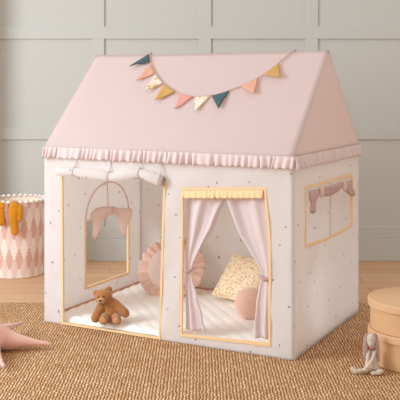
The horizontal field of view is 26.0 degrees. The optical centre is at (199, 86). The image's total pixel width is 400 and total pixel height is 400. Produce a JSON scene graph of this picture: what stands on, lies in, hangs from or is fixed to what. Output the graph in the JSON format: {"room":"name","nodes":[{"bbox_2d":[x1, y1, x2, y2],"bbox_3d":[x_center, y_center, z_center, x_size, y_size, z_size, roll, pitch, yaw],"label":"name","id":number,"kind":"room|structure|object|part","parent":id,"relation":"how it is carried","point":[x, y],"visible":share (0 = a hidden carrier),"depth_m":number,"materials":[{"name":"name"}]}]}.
{"room":"children's room","nodes":[
{"label":"children's room","id":0,"kind":"room"},
{"bbox_2d":[0,0,399,225],"bbox_3d":[0.000,-0.147,6.060,10.000,2.706,0.120,0,0,0],"label":"wall","id":1,"kind":"structure","parent":0,"point":[39,78],"depth_m":6.00,"materials":[{"name":"grey paint"}]},
{"bbox_2d":[92,0,103,25],"bbox_3d":[-0.705,-0.807,5.996,0.087,0.789,0.018,0,0,0],"label":"trim","id":2,"kind":"structure","parent":1,"relation":"attached to","point":[97,5],"depth_m":5.99,"materials":[{"name":"grey paint"}]},
{"bbox_2d":[92,39,103,61],"bbox_3d":[-0.705,-0.024,5.996,0.087,0.613,0.018,0,0,0],"label":"trim","id":3,"kind":"structure","parent":1,"relation":"attached to","point":[97,44],"depth_m":5.99,"materials":[{"name":"grey paint"}]},
{"bbox_2d":[0,26,399,38],"bbox_3d":[0.000,-0.371,5.995,10.000,0.086,0.019,0,0,0],"label":"trim","id":4,"kind":"structure","parent":1,"relation":"attached to","point":[6,32],"depth_m":5.99,"materials":[{"name":"grey paint"}]},
{"bbox_2d":[0,127,399,139],"bbox_3d":[0.000,0.324,5.995,10.000,0.087,0.019,0,0,0],"label":"trim","id":5,"kind":"structure","parent":1,"relation":"attached to","point":[6,133],"depth_m":5.99,"materials":[{"name":"grey paint"}]},
{"bbox_2d":[199,0,210,25],"bbox_3d":[0.034,-0.807,5.996,0.086,0.789,0.018,0,0,0],"label":"trim","id":6,"kind":"structure","parent":1,"relation":"attached to","point":[204,5],"depth_m":5.99,"materials":[{"name":"grey paint"}]},
{"bbox_2d":[199,39,210,53],"bbox_3d":[0.034,-0.024,5.996,0.086,0.613,0.018,0,0,0],"label":"trim","id":7,"kind":"structure","parent":1,"relation":"attached to","point":[204,44],"depth_m":5.99,"materials":[{"name":"grey paint"}]},
{"bbox_2d":[86,239,399,260],"bbox_3d":[0.000,1.130,5.991,10.000,0.153,0.026,0,0,0],"label":"baseboard","id":8,"kind":"structure","parent":1,"relation":"attached to","point":[97,249],"depth_m":5.98,"materials":[{"name":"grey"}]},
{"bbox_2d":[86,226,399,238],"bbox_3d":[0.000,1.010,5.995,10.000,0.087,0.019,0,0,0],"label":"trim","id":9,"kind":"structure","parent":1,"relation":"attached to","point":[106,232],"depth_m":5.99,"materials":[{"name":"grey"}]},
{"bbox_2d":[305,0,317,25],"bbox_3d":[0.773,-0.807,5.996,0.087,0.789,0.018,0,0,0],"label":"trim","id":10,"kind":"structure","parent":1,"relation":"attached to","point":[311,6],"depth_m":5.99,"materials":[{"name":"grey paint"}]},
{"bbox_2d":[305,39,317,50],"bbox_3d":[0.773,-0.024,5.996,0.087,0.613,0.018,0,0,0],"label":"trim","id":11,"kind":"structure","parent":1,"relation":"attached to","point":[310,44],"depth_m":5.99,"materials":[{"name":"grey paint"}]},
{"bbox_2d":[0,261,399,301],"bbox_3d":[0.000,1.206,3.000,10.000,0.001,8.000,0,0,0],"label":"floor","id":12,"kind":"structure","parent":0,"point":[373,275],"depth_m":5.41,"materials":[{"name":"brown wood"}]},
{"bbox_2d":[0,193,43,278],"bbox_3d":[-1.176,0.959,5.585,0.385,0.494,0.385,0,0,0],"label":"storage basket","id":13,"kind":"object","parent":12,"relation":"on","point":[22,254],"visible":0.85,"depth_m":5.43,"materials":[{"name":"pink fabric"}]},
{"bbox_2d":[0,201,22,235],"bbox_3d":[-1.190,0.818,5.490,0.182,0.212,0.271,0,0,0],"label":"plush toy","id":14,"kind":"object","parent":13,"relation":"hanging from","point":[12,212],"visible":1,"depth_m":5.36,"materials":[{"name":"fabric"}]},
{"bbox_3d":[-1.241,0.792,5.435,0.070,0.150,0.152,0,0,0],"label":"leg","id":15,"kind":"part","parent":14,"relation":"part of","materials":[{"name":"orange fabric"}]},
{"bbox_3d":[-1.159,0.818,5.433,0.069,0.212,0.160,0,0,-5],"label":"leg","id":16,"kind":"part","parent":14,"relation":"part of","materials":[{"name":"orange fabric"}]},
{"bbox_3d":[-1.127,0.784,5.400,0.041,0.109,0.083,0,0,-19],"label":"arm","id":17,"kind":"part","parent":14,"relation":"part of"},
{"bbox_2d":[0,302,399,399],"bbox_3d":[0.000,1.203,3.558,4.800,0.006,2.515,0,0,0],"label":"rug","id":18,"kind":"object","parent":12,"relation":"on","point":[79,363],"visible":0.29,"depth_m":3.69,"materials":[{"name":"wicker"}]},
{"bbox_2d":[0,322,50,367],"bbox_3d":[-0.960,1.127,3.939,0.564,0.138,0.619,0,0,0],"label":"cushion","id":19,"kind":"object","parent":18,"relation":"on","point":[9,339],"visible":1,"depth_m":3.92,"materials":[{"name":"fabric"}]},
{"bbox_2d":[41,50,362,360],"bbox_3d":[0.026,0.512,4.493,1.408,1.373,0.994,0,0,28],"label":"tent","id":20,"kind":"object","parent":18,"relation":"on","point":[270,175],"visible":0.98,"depth_m":4.18,"materials":[{"name":"fabric"}]},
{"bbox_3d":[-0.526,0.922,4.921,0.013,0.367,0.445,0,0,28],"label":"arched window trim","id":21,"kind":"part","parent":20,"relation":"part of","materials":[{"name":"yellow fabric"}]},
{"bbox_3d":[-0.429,0.821,4.226,0.609,0.751,0.012,0,0,28],"label":"doorway trim","id":22,"kind":"part","parent":20,"relation":"part of","materials":[{"name":"yellow fabric"}]},
{"bbox_2d":[64,281,267,341],"bbox_3d":[0.024,1.176,4.503,1.300,0.039,0.869,0,0,28],"label":"floor mat","id":23,"kind":"object","parent":20,"relation":"in","point":[220,316],"visible":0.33,"depth_m":4.40,"materials":[{"name":"white fabric"}]},
{"bbox_2d":[91,286,129,324],"bbox_3d":[-0.445,1.075,4.260,0.160,0.176,0.142,0,0,43],"label":"teddy bear","id":24,"kind":"object","parent":23,"relation":"on","point":[108,308],"visible":1,"depth_m":4.25},
{"bbox_3d":[-0.497,1.109,4.268,0.084,0.102,0.050,0,0,-40],"label":"arm","id":25,"kind":"part","parent":24,"relation":"part of"},
{"bbox_3d":[-0.466,1.134,4.249,0.053,0.054,0.095,0,0,0],"label":"leg","id":26,"kind":"part","parent":24,"relation":"part of","materials":[{"name":"brown fabric"}]},
{"bbox_3d":[-0.413,1.134,4.248,0.058,0.053,0.094,0,0,0],"label":"leg","id":27,"kind":"part","parent":24,"relation":"part of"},
{"bbox_3d":[-0.399,1.093,4.270,0.111,0.088,0.052,0,0,23],"label":"arm","id":28,"kind":"part","parent":24,"relation":"part of"},
{"bbox_2d":[137,238,204,296],"bbox_3d":[-0.162,1.030,4.915,0.388,0.322,0.267,0,0,13],"label":"round cushion","id":29,"kind":"object","parent":23,"relation":"on","point":[149,272],"visible":0.41,"depth_m":4.89,"materials":[{"name":"pink fabric"}]},
{"bbox_2d":[211,253,260,299],"bbox_3d":[0.236,1.044,4.706,0.300,0.211,0.218,0,0,35],"label":"square cushion","id":30,"kind":"object","parent":23,"relation":"on","point":[241,272],"visible":0.66,"depth_m":4.67,"materials":[{"name":"beige fabric"}]},
{"bbox_2d":[234,287,257,318],"bbox_3d":[0.253,1.086,4.353,0.162,0.152,0.162,0,0,0],"label":"cushion","id":31,"kind":"object","parent":23,"relation":"on","point":[245,299],"visible":0.71,"depth_m":4.29,"materials":[{"name":"pink fabric"}]},
{"bbox_2d":[186,198,225,331],"bbox_3d":[0.028,0.809,4.016,0.219,0.663,0.043,0,0,28],"label":"curtain","id":32,"kind":"object","parent":20,"relation":"hanging from","point":[202,213],"depth_m":4.03,"materials":[{"name":"pink fabric"}]},
{"bbox_2d":[130,49,295,110],"bbox_3d":[0.021,-0.033,4.394,0.910,0.306,0.414,0,0,28],"label":"bunting","id":33,"kind":"object","parent":20,"relation":"on","point":[274,71],"visible":0.99,"depth_m":4.28,"materials":[{"name":"multicoloured fabric"}]},
{"bbox_3d":[0.072,-0.067,4.414,0.837,0.238,0.331,0,0,28],"label":"cord","id":34,"kind":"part","parent":33,"relation":"part of","materials":[{"name":"fabric"}]},
{"bbox_3d":[0.113,0.806,3.941,0.459,0.717,0.012,0,0,28],"label":"curtain opening trim","id":35,"kind":"part","parent":20,"relation":"part of","materials":[{"name":"yellow fabric"}]},
{"bbox_2d":[226,191,268,338],"bbox_3d":[0.213,0.798,3.926,0.243,0.663,0.056,0,0,28],"label":"curtain","id":36,"kind":"object","parent":20,"relation":"hanging from","point":[250,214],"depth_m":3.88,"materials":[{"name":"pink fabric"}]},
{"bbox_3d":[0.630,0.595,4.202,0.012,0.282,0.681,0,0,28],"label":"window trim","id":37,"kind":"part","parent":20,"relation":"part of","materials":[{"name":"yellow fabric"}]},
{"bbox_2d":[350,333,383,374],"bbox_3d":[0.695,1.119,3.628,0.136,0.163,0.090,0,0,0],"label":"rabbit","id":38,"kind":"object","parent":18,"relation":"on","point":[371,354],"visible":1,"depth_m":3.63,"materials":[{"name":"fabric"}]},
{"bbox_3d":[0.675,1.183,3.616,0.097,0.028,0.027,0,0,-13],"label":"leg","id":39,"kind":"part","parent":38,"relation":"part of","materials":[{"name":"beige fabric"}]},
{"bbox_3d":[0.698,1.147,3.620,0.017,0.079,0.066,0,0,22],"label":"arm","id":40,"kind":"part","parent":38,"relation":"part of","materials":[{"name":"beige fabric"}]},
{"bbox_3d":[0.708,1.146,3.618,0.066,0.076,0.065,0,0,0],"label":"arm","id":41,"kind":"part","parent":38,"relation":"part of","materials":[{"name":"beige fabric"}]},
{"bbox_3d":[0.745,1.186,3.611,0.036,0.025,0.052,0,0,0],"label":"leg","id":42,"kind":"part","parent":38,"relation":"part of","materials":[{"name":"beige fabric"}]},
{"bbox_2d":[368,322,399,372],"bbox_3d":[0.946,1.126,3.790,0.418,0.146,0.418,0,0,0],"label":"box","id":43,"kind":"object","parent":18,"relation":"on","point":[389,346],"visible":0.56,"depth_m":3.66,"materials":[{"name":"beige cardboard"}]},
{"bbox_2d":[368,287,399,337],"bbox_3d":[0.946,0.988,3.790,0.418,0.129,0.418,0,0,0],"label":"box","id":44,"kind":"object","parent":43,"relation":"on","point":[384,303],"visible":1,"depth_m":3.70,"materials":[{"name":"cardboard"}]},
{"bbox_3d":[0.946,0.939,3.790,0.418,0.030,0.418,0,0,0],"label":"lid","id":45,"kind":"part","parent":44,"relation":"part of","materials":[{"name":"cardboard"}]},
{"bbox_3d":[0.946,1.067,3.790,0.418,0.029,0.418,0,0,0],"label":"lid","id":46,"kind":"part","parent":43,"relation":"part of","materials":[{"name":"beige cardboard"}]}
]}

